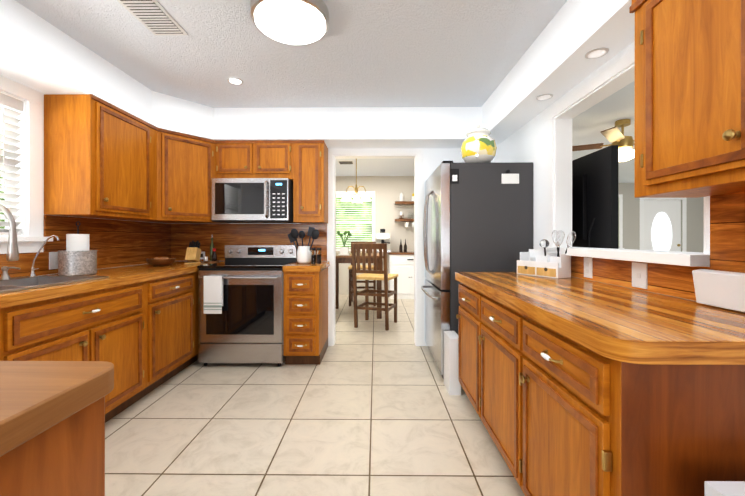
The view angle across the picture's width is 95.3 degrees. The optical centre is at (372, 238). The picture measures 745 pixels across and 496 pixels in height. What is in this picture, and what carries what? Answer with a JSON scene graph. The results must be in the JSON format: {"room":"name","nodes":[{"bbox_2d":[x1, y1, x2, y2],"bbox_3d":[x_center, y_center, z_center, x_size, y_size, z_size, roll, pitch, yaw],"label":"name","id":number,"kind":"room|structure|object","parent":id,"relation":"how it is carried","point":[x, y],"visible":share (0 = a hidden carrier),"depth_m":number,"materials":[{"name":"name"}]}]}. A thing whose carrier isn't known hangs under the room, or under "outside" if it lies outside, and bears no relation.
{"room":"kitchen","nodes":[
{"label":"kitchen","id":0,"kind":"room"},
{"bbox_2d":[0,90,168,275],"bbox_3d":[-2.284,-0.058,0.563,0.120,2.440,6.490,0,0,1],"label":"wall","id":1,"kind":"structure","parent":0,"point":[43,174],"depth_m":2.28,"materials":[{"name":"white paint"}]},
{"bbox_2d":[0,75,52,253],"bbox_3d":[-2.245,-0.436,1.567,0.180,1.055,1.440,0,0,1],"label":"window","id":2,"kind":"structure","parent":1,"relation":"in","point":[33,240],"depth_m":2.17,"materials":[{"name":"white"}]},
{"bbox_2d":[0,93,22,234],"bbox_3d":[-2.240,-0.445,1.567,0.059,0.848,1.170,0,0,1],"label":"window blinds","id":3,"kind":"object","parent":2,"relation":"attached to","point":[9,107],"visible":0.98,"depth_m":2.09,"materials":[{"name":"white plastic"}]},
{"bbox_2d":[44,94,159,221],"bbox_3d":[-2.031,-0.563,2.620,0.342,0.806,0.690,0,0,1],"label":"upper cabinet","id":4,"kind":"object","parent":1,"relation":"attached to","point":[103,159],"depth_m":2.33,"materials":[{"name":"brown wood"}]},
{"bbox_2d":[155,128,228,223],"bbox_3d":[-1.877,-0.563,3.322,0.636,0.806,0.717,0,0,1],"label":"upper cabinet","id":5,"kind":"object","parent":1,"relation":"attached to","point":[187,162],"depth_m":3.14,"materials":[{"name":"brown wood"}]},
{"bbox_2d":[105,295,524,495],"bbox_3d":[2.896,1.185,2.720,10.800,0.050,10.900,0,0,1],"label":"floor","id":6,"kind":"structure","parent":0,"point":[371,406],"depth_m":2.05,"materials":[{"name":"tile"}]},
{"bbox_2d":[0,308,7,360],"bbox_3d":[-1.908,0.730,1.164,0.615,0.861,0.611,0,0,1],"label":"base cabinet","id":7,"kind":"object","parent":6,"relation":"on","point":[3,311],"depth_m":1.49,"materials":[{"name":"brown wood"}]},
{"bbox_2d":[0,361,113,495],"bbox_3d":[-1.369,0.705,-0.322,1.722,0.914,2.037,0,0,1],"label":"base cabinet","id":8,"kind":"object","parent":6,"relation":"on","point":[52,428],"visible":1,"depth_m":0.57,"materials":[{"name":"brown wood"}]},
{"bbox_2d":[8,280,147,422],"bbox_3d":[-1.901,0.730,1.931,0.615,0.861,0.923,0,0,1],"label":"base cabinet","id":9,"kind":"object","parent":6,"relation":"on","point":[136,326],"depth_m":1.97,"materials":[{"name":"brown wood"}]},
{"bbox_2d":[0,261,224,307],"bbox_3d":[-1.893,0.272,2.198,0.627,0.052,2.967,0,0,1],"label":"countertop","id":10,"kind":"structure","parent":9,"relation":"on","point":[133,274],"depth_m":2.04,"materials":[{"name":"brown wood"}]},
{"bbox_2d":[0,204,19,279],"bbox_3d":[-1.977,0.022,1.791,0.305,0.427,0.352,0,0,1],"label":"faucet","id":11,"kind":"object","parent":10,"relation":"on","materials":[{"name":"silver metal"}]},
{"bbox_2d":[29,236,58,275],"bbox_3d":[-2.030,0.107,2.111,0.182,0.256,0.051,0,0,1],"label":"faucet","id":12,"kind":"object","parent":10,"relation":"on","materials":[{"name":"silver metal"}]},
{"bbox_2d":[0,276,103,291],"bbox_3d":[-1.911,0.329,1.724,0.511,0.186,0.816,0,0,1],"label":"sink","id":13,"kind":"object","parent":10,"relation":"in","point":[17,284],"depth_m":2.02,"materials":[{"name":"grey metal"}]},
{"bbox_2d":[58,221,96,275],"bbox_3d":[-2.008,0.064,2.316,0.206,0.363,0.206,0,0,1],"label":"paper towel holder","id":14,"kind":"object","parent":10,"relation":"on","point":[77,257],"visible":1,"depth_m":2.26,"materials":[{"name":"white"}]},
{"bbox_2d":[146,257,175,265],"bbox_3d":[-1.901,0.207,3.055,0.230,0.075,0.230,0,0,1],"label":"bowl","id":15,"kind":"object","parent":10,"relation":"on","point":[162,261],"visible":0.98,"depth_m":2.98,"materials":[{"name":"brown wood"}]},
{"bbox_2d":[184,241,200,263],"bbox_3d":[-1.739,0.134,3.293,0.104,0.223,0.124,0,0,1],"label":"knife block","id":16,"kind":"object","parent":10,"relation":"on","point":[193,253],"visible":0.98,"depth_m":3.27,"materials":[{"name":"brown wood"}]},
{"bbox_2d":[204,234,219,262],"bbox_3d":[-1.662,0.100,3.512,0.150,0.288,0.150,0,0,1],"label":"bottle","id":17,"kind":"object","parent":10,"relation":"on","point":[213,256],"visible":0.98,"depth_m":3.49,"materials":[{"name":"green glass"}]},
{"bbox_2d":[148,272,195,392],"bbox_3d":[-1.890,0.729,2.696,0.622,0.861,0.607,0,0,1],"label":"base cabinet","id":18,"kind":"object","parent":6,"relation":"on","point":[171,299],"depth_m":2.68,"materials":[{"name":"brown wood"}]},
{"bbox_2d":[196,272,199,360],"bbox_3d":[-1.888,0.729,3.340,0.615,0.861,0.682,0,0,1],"label":"base cabinet","id":19,"kind":"object","parent":6,"relation":"on","point":[197,342],"depth_m":3.11,"materials":[{"name":"brown wood"}]},
{"bbox_2d":[197,245,297,365],"bbox_3d":[-1.183,0.616,3.314,0.756,1.088,0.692,0,0,1],"label":"range","id":20,"kind":"object","parent":6,"relation":"on","point":[240,304],"visible":0.94,"depth_m":3.04,"materials":[{"name":"grey metal"}]},
{"bbox_2d":[203,276,222,313],"bbox_3d":[-1.399,0.495,2.989,0.160,0.330,0.038,0,0,1],"label":"towel","id":21,"kind":"object","parent":20,"relation":"in","point":[213,285],"depth_m":2.97,"materials":[{"name":"white fabric"}]},
{"bbox_2d":[283,261,329,364],"bbox_3d":[-0.633,0.703,3.338,0.336,0.914,0.661,0,0,1],"label":"base cabinet","id":22,"kind":"object","parent":6,"relation":"on","point":[305,313],"visible":1,"depth_m":3.05,"materials":[{"name":"brown wood"}]},
{"bbox_2d":[288,227,318,263],"bbox_3d":[-0.679,0.065,3.323,0.332,0.360,0.144,0,0,1],"label":"utensil holder","id":23,"kind":"object","parent":22,"relation":"on","point":[303,254],"visible":1,"depth_m":3.28,"materials":[{"name":"white ceramic"}]},
{"bbox_2d":[311,248,320,263],"bbox_3d":[-0.539,0.168,3.252,0.103,0.153,0.044,0,0,-42],"label":"spice jars","id":24,"kind":"object","parent":22,"relation":"on","point":[313,256],"visible":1,"depth_m":3.22,"materials":[{"name":"brown glass"}]},
{"bbox_2d":[336,253,382,318],"bbox_3d":[-0.250,0.704,5.274,0.860,0.910,0.850,0,0,1],"label":"dining table","id":25,"kind":"object","parent":6,"relation":"on","point":[343,258],"visible":0.29,"depth_m":4.90,"materials":[{"name":"brown wood"}]},
{"bbox_2d":[337,231,351,254],"bbox_3d":[-0.419,0.067,5.081,0.217,0.360,0.219,0,0,1],"label":"potted plant","id":26,"kind":"object","parent":25,"relation":"on","point":[344,250],"visible":1,"depth_m":5.02,"materials":[{"name":"white ceramic"}]},
{"bbox_2d":[348,242,375,305],"bbox_3d":[-0.172,0.610,6.056,0.480,1.099,0.576,0,0,1],"label":"chair","id":27,"kind":"object","parent":6,"relation":"on","point":[373,287],"visible":0.52,"depth_m":5.80,"materials":[{"name":"brown wood"}]},
{"bbox_2d":[352,243,397,330],"bbox_3d":[0.041,0.611,4.521,0.480,1.099,0.576,0,0,19],"label":"chair","id":28,"kind":"object","parent":6,"relation":"on","point":[375,274],"visible":1,"depth_m":4.33,"materials":[{"name":"brown wood"}]},
{"bbox_2d":[388,252,413,298],"bbox_3d":[1.099,0.715,6.705,1.570,0.885,0.556,0,0,1],"label":"buffet","id":29,"kind":"object","parent":6,"relation":"on","point":[401,264],"visible":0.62,"depth_m":6.45,"materials":[{"name":"white paint"}]},
{"bbox_2d":[375,229,390,251],"bbox_3d":[0.204,0.041,6.766,0.300,0.460,0.337,0,0,1],"label":"coffee machine","id":30,"kind":"object","parent":29,"relation":"on","point":[382,236],"visible":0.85,"depth_m":6.64,"materials":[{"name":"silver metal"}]},
{"bbox_2d":[399,242,402,251],"bbox_3d":[0.564,0.145,6.742,0.064,0.252,0.062,0,0,1],"label":"syrup bottle","id":31,"kind":"object","parent":29,"relation":"on","point":[401,248],"depth_m":6.73,"materials":[{"name":"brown glass"}]},
{"bbox_2d":[444,331,460,394],"bbox_3d":[0.613,0.950,2.619,0.085,0.420,0.215,0,0,1],"label":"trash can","id":32,"kind":"object","parent":6,"relation":"on","point":[452,384],"visible":0.93,"depth_m":2.51,"materials":[{"name":"white plastic"}]},
{"bbox_2d":[456,280,474,407],"bbox_3d":[0.949,0.732,2.206,0.677,0.857,0.543,0,0,1],"label":"base cabinet","id":33,"kind":"object","parent":6,"relation":"on","point":[465,316],"depth_m":2.21,"materials":[{"name":"brown wood"}]},
{"bbox_2d":[421,161,532,379],"bbox_3d":[0.888,0.266,3.179,0.817,1.788,0.922,0,0,1],"label":"fridge","id":34,"kind":"object","parent":6,"relation":"on","point":[478,217],"visible":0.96,"depth_m":2.73,"materials":[{"name":"grey metal"}]},
{"bbox_2d":[460,125,496,162],"bbox_3d":[0.897,-0.796,2.863,0.296,0.333,0.325,0,0,1],"label":"jar","id":35,"kind":"object","parent":34,"relation":"on","point":[478,145],"visible":0.9,"depth_m":2.78,"materials":[{"name":"multicoloured ceramic"}]},
{"bbox_2d":[475,288,514,476],"bbox_3d":[0.944,0.732,1.663,0.677,0.857,0.543,0,0,1],"label":"base cabinet","id":36,"kind":"object","parent":6,"relation":"on","point":[494,320],"depth_m":1.67,"materials":[{"name":"brown wood"}]},
{"bbox_2d":[515,308,744,495],"bbox_3d":[0.939,0.733,1.120,0.677,0.857,0.544,0,0,1],"label":"base cabinet","id":37,"kind":"object","parent":6,"relation":"on","point":[573,386],"depth_m":0.88,"materials":[{"name":"brown wood"}]},
{"bbox_2d":[455,272,744,367],"bbox_3d":[0.940,0.275,1.650,0.685,0.056,1.675,0,0,1],"label":"countertop","id":38,"kind":"structure","parent":37,"relation":"on","point":[637,328],"depth_m":1.05,"materials":[{"name":"brown wood"}]},
{"bbox_2d":[517,230,575,278],"bbox_3d":[1.130,0.095,2.209,0.135,0.300,0.355,0,0,-27],"label":"organizer","id":39,"kind":"object","parent":38,"relation":"on","point":[544,262],"visible":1,"depth_m":2.18,"materials":[{"name":"white plastic"}]},
{"bbox_2d":[692,269,744,312],"bbox_3d":[1.224,0.179,1.055,0.056,0.128,0.440,0,0,1],"label":"storage box","id":40,"kind":"object","parent":38,"relation":"on","point":[721,289],"visible":0.98,"depth_m":1.18,"materials":[{"name":"white plastic"}]},
{"bbox_2d":[704,481,744,495],"bbox_3d":[0.961,0.854,0.588,0.430,0.615,0.350,0,0,1],"label":"trash can","id":41,"kind":"object","parent":6,"relation":"on","point":[724,488],"visible":1,"depth_m":0.75,"materials":[{"name":"white plastic"}]},
{"bbox_2d":[0,0,634,148],"bbox_3d":[-0.475,-1.123,0.485,3.500,0.310,6.370,0,0,1],"label":"soffit","id":42,"kind":"structure","parent":0,"point":[39,54],"depth_m":2.53,"materials":[{"name":"white paint"}]},
{"bbox_2d":[536,94,552,100],"bbox_3d":[1.177,-0.966,2.325,0.107,0.006,0.107,0,0,-23],"label":"recessed light","id":43,"kind":"object","parent":42,"relation":"attached to","point":[542,97],"depth_m":2.32,"materials":[{"name":"white"}]},
{"bbox_2d":[585,47,608,58],"bbox_3d":[1.172,-0.965,1.775,0.107,0.006,0.107,0,0,-23],"label":"recessed light","id":44,"kind":"object","parent":42,"relation":"attached to","point":[597,53],"depth_m":1.77,"materials":[{"name":"white"}]},
{"bbox_2d":[15,0,634,182],"bbox_3d":[2.896,-1.305,2.718,10.800,0.050,10.900,0,0,1],"label":"ceiling","id":45,"kind":"structure","parent":0,"point":[415,53],"depth_m":2.38,"materials":[{"name":"white paint"}]},
{"bbox_2d":[117,0,187,34],"bbox_3d":[-1.262,-1.273,1.933,0.210,0.010,0.390,0,0,1],"label":"ceiling vent","id":46,"kind":"object","parent":45,"relation":"in","point":[154,17],"visible":1,"depth_m":1.95,"materials":[{"name":"white metal"}]},
{"bbox_2d":[227,77,242,84],"bbox_3d":[-1.114,-1.276,2.756,0.121,0.006,0.121,0,0,-5],"label":"recessed light","id":47,"kind":"object","parent":45,"relation":"in","point":[233,80],"depth_m":2.74,"materials":[{"name":"white"}]},
{"bbox_2d":[251,0,328,44],"bbox_3d":[-0.462,-1.230,1.920,0.430,0.098,0.430,0,0,1],"label":"flush-mount ceiling light","id":48,"kind":"object","parent":45,"relation":"attached to","point":[297,22],"visible":1,"depth_m":1.85,"materials":[{"name":"white glass"}]},
{"bbox_2d":[338,161,353,163],"bbox_3d":[-0.446,-1.275,5.710,0.260,0.011,0.220,0,0,1],"label":"ceiling vent","id":49,"kind":"object","parent":45,"relation":"in","point":[345,162],"visible":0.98,"depth_m":5.68,"materials":[{"name":"white metal"}]},
{"bbox_2d":[341,159,370,202],"bbox_3d":[-0.250,-0.928,5.291,0.462,0.704,0.425,0,0,1],"label":"dining chandelier","id":50,"kind":"object","parent":45,"relation":"hanging from","point":[346,197],"visible":0.92,"depth_m":5.21,"materials":[{"name":"white glass"}]},
{"bbox_2d":[572,119,634,161],"bbox_3d":[2.750,-1.060,3.722,1.317,0.439,1.318,0,0,1],"label":"room ceiling fan","id":51,"kind":"object","parent":45,"relation":"hanging from","point":[616,136],"visible":0.67,"depth_m":3.62,"materials":[{"name":"gold metal"}]},
{"bbox_2d":[229,148,493,345],"bbox_3d":[-0.384,-0.060,3.730,3.620,2.440,0.120,0,0,1],"label":"wall","id":52,"kind":"structure","parent":0,"point":[434,159],"depth_m":3.66,"materials":[{"name":"white paint"}]},
{"bbox_2d":[216,140,255,177],"bbox_3d":[-1.363,-0.776,3.505,0.388,0.381,0.342,0,0,1],"label":"upper cabinet","id":53,"kind":"object","parent":52,"relation":"attached to","point":[234,158],"depth_m":3.34,"materials":[{"name":"brown wood"}]},
{"bbox_2d":[212,178,294,222],"bbox_3d":[-1.182,-0.373,3.443,0.744,0.419,0.432,0,0,1],"label":"over-the-range microwave","id":54,"kind":"object","parent":53,"relation":"attached to","point":[252,200],"visible":0.98,"depth_m":3.28,"materials":[{"name":"grey metal"}]},
{"bbox_2d":[256,140,291,179],"bbox_3d":[-0.975,-0.776,3.501,0.388,0.381,0.342,0,0,1],"label":"upper cabinet","id":55,"kind":"object","parent":52,"relation":"attached to","point":[273,157],"depth_m":3.34,"materials":[{"name":"brown wood"}]},
{"bbox_2d":[292,140,327,223],"bbox_3d":[-0.630,-0.563,3.498,0.302,0.806,0.342,0,0,1],"label":"upper cabinet","id":56,"kind":"object","parent":52,"relation":"attached to","point":[309,157],"depth_m":3.33,"materials":[{"name":"brown wood"}]},
{"bbox_2d":[327,148,422,345],"bbox_3d":[0.025,0.096,3.719,1.030,2.127,0.137,0,0,1],"label":"trim","id":57,"kind":"structure","parent":52,"relation":"attached to","point":[416,154],"depth_m":3.65,"materials":[{"name":"white"}]},
{"bbox_2d":[0,192,744,300],"bbox_3d":[-0.463,-0.361,1.785,3.496,1.212,3.768,0,0,1],"label":"cladding","id":58,"kind":"object","parent":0,"point":[116,243],"visible":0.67,"depth_m":2.47,"materials":[{"name":"brown wood"}]},
{"bbox_2d":[49,252,57,269],"bbox_3d":[-2.190,0.153,2.347,0.008,0.118,0.090,0,0,1],"label":"outlet","id":59,"kind":"object","parent":58,"relation":"attached to","point":[53,256],"depth_m":2.33,"materials":[{"name":"white plastic"}]},
{"bbox_2d":[584,257,592,277],"bbox_3d":[1.271,0.173,2.004,0.008,0.118,0.075,0,0,1],"label":"outlet","id":60,"kind":"object","parent":58,"relation":"attached to","point":[588,262],"depth_m":2.00,"materials":[{"name":"white plastic"}]},
{"bbox_2d":[632,262,647,288],"bbox_3d":[1.268,0.175,1.614,0.008,0.118,0.090,0,0,1],"label":"outlet","id":61,"kind":"object","parent":58,"relation":"attached to","point":[639,275],"depth_m":1.61,"materials":[{"name":"white plastic"}]},
{"bbox_2d":[336,176,413,294],"bbox_3d":[-0.213,-0.062,7.059,4.740,2.440,0.120,0,0,1],"label":"wall","id":62,"kind":"structure","parent":0,"point":[388,190],"depth_m":6.98,"materials":[{"name":"beige paint"}]},
{"bbox_2d":[336,191,374,250],"bbox_3d":[-0.388,-0.357,7.015,0.930,1.230,0.130,0,0,1],"label":"window","id":63,"kind":"structure","parent":62,"relation":"in","point":[372,193],"depth_m":6.98,"materials":[{"name":"white"}]},
{"bbox_2d":[336,195,371,247],"bbox_3d":[-0.388,-0.349,7.022,0.740,1.096,0.046,0,0,1],"label":"window blinds","id":64,"kind":"object","parent":63,"relation":"attached to","point":[350,196],"visible":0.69,"depth_m":7.01,"materials":[{"name":"white paint"}]},
{"bbox_2d":[395,201,413,221],"bbox_3d":[0.870,-0.542,6.886,0.830,0.400,0.196,0,0,1],"label":"floating shelf","id":65,"kind":"object","parent":62,"relation":"attached to","point":[404,203],"visible":0.4,"depth_m":6.79,"materials":[{"name":"brown wood"}]},
{"bbox_2d":[399,192,413,226],"bbox_3d":[0.737,-0.583,6.879,0.424,0.712,0.139,0,0,1],"label":"bottles","id":66,"kind":"object","parent":65,"relation":"on","point":[401,196],"visible":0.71,"depth_m":6.86,"materials":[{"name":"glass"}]},
{"bbox_2d":[572,145,617,248],"bbox_3d":[1.505,-0.240,2.792,0.164,0.720,1.220,0,0,1],"label":"wall-mounted tv","id":67,"kind":"object","parent":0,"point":[594,199],"visible":0.38,"depth_m":2.33,"materials":[{"name":"black plastic"}]},
{"bbox_2d":[494,41,709,296],"bbox_3d":[1.335,-0.058,0.469,0.120,2.440,6.370,0,0,1],"label":"wall","id":68,"kind":"structure","parent":0,"point":[527,142],"depth_m":2.63,"materials":[{"name":"white paint"}]},
{"bbox_2d":[541,247,709,265],"bbox_3d":[1.321,0.083,1.862,0.235,0.045,1.165,0,0,1],"label":"sill","id":69,"kind":"structure","parent":68,"relation":"attached to","point":[679,258],"depth_m":1.53,"materials":[{"name":"white"}]},
{"bbox_2d":[548,48,705,253],"bbox_3d":[1.343,-0.434,1.894,0.132,0.990,1.180,0,0,1],"label":"trim","id":70,"kind":"structure","parent":68,"relation":"attached to","point":[560,194],"depth_m":2.40,"materials":[{"name":"white wood"}]},
{"bbox_2d":[629,0,744,197],"bbox_3d":[1.128,-0.534,0.885,0.270,0.750,0.882,0,0,1],"label":"upper cabinet","id":71,"kind":"object","parent":68,"relation":"attached to","point":[689,98],"visible":1,"depth_m":1.06,"materials":[{"name":"brown wood"}]},
{"bbox_2d":[618,183,703,252],"bbox_3d":[1.397,-0.058,0.528,0.004,2.440,6.490,0,0,1],"label":"wall","id":72,"kind":"structure","parent":0,"point":[631,223],"depth_m":1.78,"materials":[{"name":"grey paint"}]},
{"bbox_2d":[618,194,686,251],"bbox_3d":[6.165,0.072,7.849,2.120,2.170,0.120,0,0,1],"label":"door frame","id":73,"kind":"structure","parent":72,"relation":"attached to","point":[684,223],"depth_m":7.82,"materials":[{"name":"white wood"}]},
{"bbox_2d":[644,200,680,251],"bbox_3d":[6.695,0.132,7.857,0.880,2.040,0.104,0,0,1],"label":"door","id":74,"kind":"structure","parent":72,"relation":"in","point":[662,225],"depth_m":7.86,"materials":[{"name":"white paint"}]},
{"label":"outside","id":75,"kind":"structure","parent":0,"visible":0},
{"bbox_2d":[0,127,371,246],"bbox_3d":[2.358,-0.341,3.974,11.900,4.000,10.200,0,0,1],"label":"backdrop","id":76,"kind":"structure","parent":75,"point":[353,216],"depth_m":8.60,"materials":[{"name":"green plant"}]}
]}

